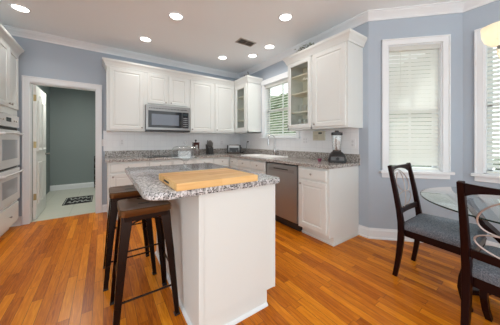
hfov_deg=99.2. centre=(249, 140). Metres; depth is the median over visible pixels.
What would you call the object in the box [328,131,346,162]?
blender
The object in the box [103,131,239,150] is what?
tiled wall
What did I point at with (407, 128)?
window blind
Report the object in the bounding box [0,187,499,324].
floor
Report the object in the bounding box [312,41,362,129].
upper cabinet
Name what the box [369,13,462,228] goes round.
wall
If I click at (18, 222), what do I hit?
baseboard
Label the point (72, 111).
wall
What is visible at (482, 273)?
dining chair
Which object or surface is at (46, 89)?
wall
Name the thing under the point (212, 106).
upper cabinet
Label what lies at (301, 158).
countertop
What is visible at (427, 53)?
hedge
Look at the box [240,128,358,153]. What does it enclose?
tiled wall
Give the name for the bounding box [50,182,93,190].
baseboard
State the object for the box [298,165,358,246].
base cabinet
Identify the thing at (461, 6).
trim
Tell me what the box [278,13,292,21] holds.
recessed light
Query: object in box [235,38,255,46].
ceiling vent
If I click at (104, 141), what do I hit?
light switch
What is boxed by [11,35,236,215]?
wall
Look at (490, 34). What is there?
chandelier
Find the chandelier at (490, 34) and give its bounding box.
[480,21,499,58]
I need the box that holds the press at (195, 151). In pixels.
[192,140,198,154]
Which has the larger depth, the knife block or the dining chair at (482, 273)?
the knife block
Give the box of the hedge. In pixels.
[270,53,430,166]
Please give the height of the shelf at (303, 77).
0.018 m
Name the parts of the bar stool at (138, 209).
leg, leg, seat, leg, leg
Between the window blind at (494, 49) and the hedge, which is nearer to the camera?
the window blind at (494, 49)
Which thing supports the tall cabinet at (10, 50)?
on the floor
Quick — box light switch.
[102,139,106,145]
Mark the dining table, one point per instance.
(437, 191)
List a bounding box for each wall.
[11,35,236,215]
[32,85,49,206]
[50,87,94,185]
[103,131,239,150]
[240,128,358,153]
[247,22,368,227]
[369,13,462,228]
[463,0,499,242]
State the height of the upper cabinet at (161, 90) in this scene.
0.575 m
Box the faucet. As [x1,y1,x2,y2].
[268,135,277,154]
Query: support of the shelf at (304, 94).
attached to the upper cabinet at (299, 72)
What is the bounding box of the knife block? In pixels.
[206,140,213,153]
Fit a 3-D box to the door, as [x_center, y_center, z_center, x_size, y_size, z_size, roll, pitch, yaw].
[-3.412,0.169,3.485,0.103,2.008,0.749,0,0,-35]
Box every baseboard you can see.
[10,204,106,226]
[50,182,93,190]
[358,225,499,247]
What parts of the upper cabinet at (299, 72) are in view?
panel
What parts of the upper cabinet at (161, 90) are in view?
door, door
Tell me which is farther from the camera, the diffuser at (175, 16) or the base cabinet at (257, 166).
the base cabinet at (257, 166)
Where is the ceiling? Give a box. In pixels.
[0,0,460,73]
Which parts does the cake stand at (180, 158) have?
pedestal plate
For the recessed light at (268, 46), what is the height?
0.009 m
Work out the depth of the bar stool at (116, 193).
1.82 m
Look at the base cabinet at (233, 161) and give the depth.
4.05 m
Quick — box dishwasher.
[267,162,301,231]
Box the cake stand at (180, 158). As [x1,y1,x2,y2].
[169,146,200,167]
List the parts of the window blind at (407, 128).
rail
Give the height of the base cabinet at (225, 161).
0.874 m
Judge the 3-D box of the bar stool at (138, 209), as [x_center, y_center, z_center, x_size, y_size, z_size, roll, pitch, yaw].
[-0.751,0.807,1.504,0.394,0.755,0.394,0,0,-35]
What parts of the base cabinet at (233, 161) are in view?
drawer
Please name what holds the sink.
in the countertop at (301, 158)
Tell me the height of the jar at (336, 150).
0.210 m
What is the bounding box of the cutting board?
[159,168,257,190]
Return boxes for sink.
[242,154,287,157]
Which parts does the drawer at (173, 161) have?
drawer, drawer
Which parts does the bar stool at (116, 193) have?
leg, leg, seat, leg, leg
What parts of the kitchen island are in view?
corner trim, shoe trim, corner trim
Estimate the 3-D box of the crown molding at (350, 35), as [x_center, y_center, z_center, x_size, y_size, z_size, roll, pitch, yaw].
[0.973,-1.215,2.953,0.385,0.110,1.095,0,0,-35]
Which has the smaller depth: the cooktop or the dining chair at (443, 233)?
the dining chair at (443, 233)
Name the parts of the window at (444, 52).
frame, sill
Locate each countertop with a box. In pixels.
[105,148,359,168]
[125,163,279,200]
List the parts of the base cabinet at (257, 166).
drawer, drawer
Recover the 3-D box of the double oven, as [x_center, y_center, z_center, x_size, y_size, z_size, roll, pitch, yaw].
[-3.156,0.225,2.455,0.668,1.110,0.745,0,0,-35]
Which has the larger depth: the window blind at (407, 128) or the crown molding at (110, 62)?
the crown molding at (110, 62)
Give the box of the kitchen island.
[155,184,274,324]
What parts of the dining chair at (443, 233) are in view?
post, crest rail, rail, post, seat frame, seat, leg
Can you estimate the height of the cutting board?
0.042 m
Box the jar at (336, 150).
[331,135,341,151]
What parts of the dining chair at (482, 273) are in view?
post, crest rail, rail, seat, leg, seat frame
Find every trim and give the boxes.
[3,0,496,78]
[21,75,101,224]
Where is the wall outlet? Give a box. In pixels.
[350,139,354,147]
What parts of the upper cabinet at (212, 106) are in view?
door, door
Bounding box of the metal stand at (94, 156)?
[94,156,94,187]
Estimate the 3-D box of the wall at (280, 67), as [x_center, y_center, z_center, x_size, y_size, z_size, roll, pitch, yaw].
[0.653,-0.185,3.863,0.120,2.740,2.980,0,0,-35]
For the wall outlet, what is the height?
0.115 m
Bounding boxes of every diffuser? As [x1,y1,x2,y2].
[11,5,28,11]
[170,13,181,19]
[280,14,290,19]
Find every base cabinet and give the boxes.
[107,161,146,218]
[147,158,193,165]
[194,157,229,166]
[230,157,237,167]
[238,158,267,173]
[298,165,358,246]
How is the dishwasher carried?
on the floor
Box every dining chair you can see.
[388,163,486,311]
[456,180,499,324]
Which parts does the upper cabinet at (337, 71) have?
door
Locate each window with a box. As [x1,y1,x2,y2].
[259,71,300,138]
[379,34,454,178]
[470,27,499,183]
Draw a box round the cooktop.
[144,154,192,157]
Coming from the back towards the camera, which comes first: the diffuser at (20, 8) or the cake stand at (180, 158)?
the diffuser at (20, 8)
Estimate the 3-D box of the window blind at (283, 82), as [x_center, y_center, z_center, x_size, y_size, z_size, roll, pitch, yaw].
[0.567,-0.596,3.949,0.060,1.013,0.834,0,0,-35]
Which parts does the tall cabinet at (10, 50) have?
door, drawer, crown, door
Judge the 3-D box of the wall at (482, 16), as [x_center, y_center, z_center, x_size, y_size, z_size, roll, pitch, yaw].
[3.026,-0.185,1.654,0.120,2.740,1.950,0,0,-35]
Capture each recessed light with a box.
[8,3,31,12]
[139,36,151,41]
[168,12,183,20]
[218,56,226,59]
[247,53,257,57]
[264,44,274,48]
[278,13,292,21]
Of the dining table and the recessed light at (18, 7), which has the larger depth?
the recessed light at (18, 7)
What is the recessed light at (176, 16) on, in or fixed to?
in the ceiling
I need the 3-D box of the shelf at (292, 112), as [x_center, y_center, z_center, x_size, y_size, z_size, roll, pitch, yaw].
[0.861,-0.424,3.187,0.275,0.018,0.434,0,0,-35]
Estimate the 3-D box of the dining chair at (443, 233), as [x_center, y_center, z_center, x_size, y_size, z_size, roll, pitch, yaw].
[1.570,0.705,1.819,0.506,0.973,0.559,0,0,-35]
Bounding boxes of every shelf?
[291,72,307,81]
[291,91,307,97]
[291,110,307,114]
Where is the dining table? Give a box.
[420,187,499,295]
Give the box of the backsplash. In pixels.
[105,148,359,161]
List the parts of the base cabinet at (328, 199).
drawer, door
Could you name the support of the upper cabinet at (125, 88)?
attached to the wall at (41, 59)
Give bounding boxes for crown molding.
[102,57,262,86]
[283,28,366,65]
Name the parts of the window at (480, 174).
sill, frame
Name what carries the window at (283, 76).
in the wall at (280, 67)
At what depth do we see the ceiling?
2.77 m
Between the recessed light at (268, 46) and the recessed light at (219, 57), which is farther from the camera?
the recessed light at (219, 57)
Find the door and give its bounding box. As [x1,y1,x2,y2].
[33,85,49,219]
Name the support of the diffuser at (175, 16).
attached to the recessed light at (176, 16)
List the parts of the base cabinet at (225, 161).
drawer, drawer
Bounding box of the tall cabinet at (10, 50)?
[0,23,23,236]
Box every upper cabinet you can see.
[106,66,144,131]
[145,72,188,107]
[184,80,234,133]
[235,82,260,133]
[287,56,319,130]
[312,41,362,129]
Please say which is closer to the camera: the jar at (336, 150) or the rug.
the jar at (336, 150)
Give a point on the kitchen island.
(224, 242)
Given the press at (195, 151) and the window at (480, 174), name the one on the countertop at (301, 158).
the press at (195, 151)
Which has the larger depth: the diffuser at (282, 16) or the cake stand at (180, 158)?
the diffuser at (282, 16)
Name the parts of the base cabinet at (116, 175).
door, drawer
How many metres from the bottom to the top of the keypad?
0.140 m
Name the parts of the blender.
lid, motor, control panel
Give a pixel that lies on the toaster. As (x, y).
(230, 148)
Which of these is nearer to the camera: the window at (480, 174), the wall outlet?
the window at (480, 174)
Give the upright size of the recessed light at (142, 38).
0.009 m
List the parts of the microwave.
door, control panel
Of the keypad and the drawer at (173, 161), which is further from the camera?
the drawer at (173, 161)
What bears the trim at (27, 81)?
attached to the wall at (41, 59)
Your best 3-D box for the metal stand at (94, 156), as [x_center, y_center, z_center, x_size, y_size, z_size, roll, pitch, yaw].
[-3.869,0.781,5.349,0.084,0.807,0.016,0,0,-35]
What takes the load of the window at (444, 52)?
in the wall at (382, 210)
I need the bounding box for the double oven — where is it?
[0,112,23,210]
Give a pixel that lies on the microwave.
(158, 118)
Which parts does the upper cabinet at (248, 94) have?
door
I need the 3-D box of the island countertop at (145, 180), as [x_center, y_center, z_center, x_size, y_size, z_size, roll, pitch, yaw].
[-0.514,0.290,1.856,0.910,0.038,1.310,0,0,-35]
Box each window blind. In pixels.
[265,79,295,135]
[389,44,439,169]
[487,46,499,173]
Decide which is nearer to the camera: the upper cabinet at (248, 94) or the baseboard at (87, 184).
the upper cabinet at (248, 94)
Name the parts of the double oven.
control panel, oven door, oven door, handle, handle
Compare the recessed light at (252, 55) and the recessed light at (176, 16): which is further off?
the recessed light at (252, 55)
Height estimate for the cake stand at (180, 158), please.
0.270 m
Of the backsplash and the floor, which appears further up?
the backsplash
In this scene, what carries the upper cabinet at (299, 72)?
attached to the wall at (280, 67)
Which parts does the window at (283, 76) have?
sill, frame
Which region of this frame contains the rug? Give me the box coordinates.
[62,195,92,205]
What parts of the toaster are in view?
panel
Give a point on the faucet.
(275, 151)
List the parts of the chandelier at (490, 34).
lamp shade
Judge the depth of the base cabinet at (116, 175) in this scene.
3.13 m
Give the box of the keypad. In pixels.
[313,131,324,139]
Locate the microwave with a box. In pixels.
[145,104,189,132]
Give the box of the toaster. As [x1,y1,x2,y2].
[227,145,241,152]
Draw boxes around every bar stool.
[103,185,156,291]
[110,197,179,324]
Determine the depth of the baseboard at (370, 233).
2.56 m

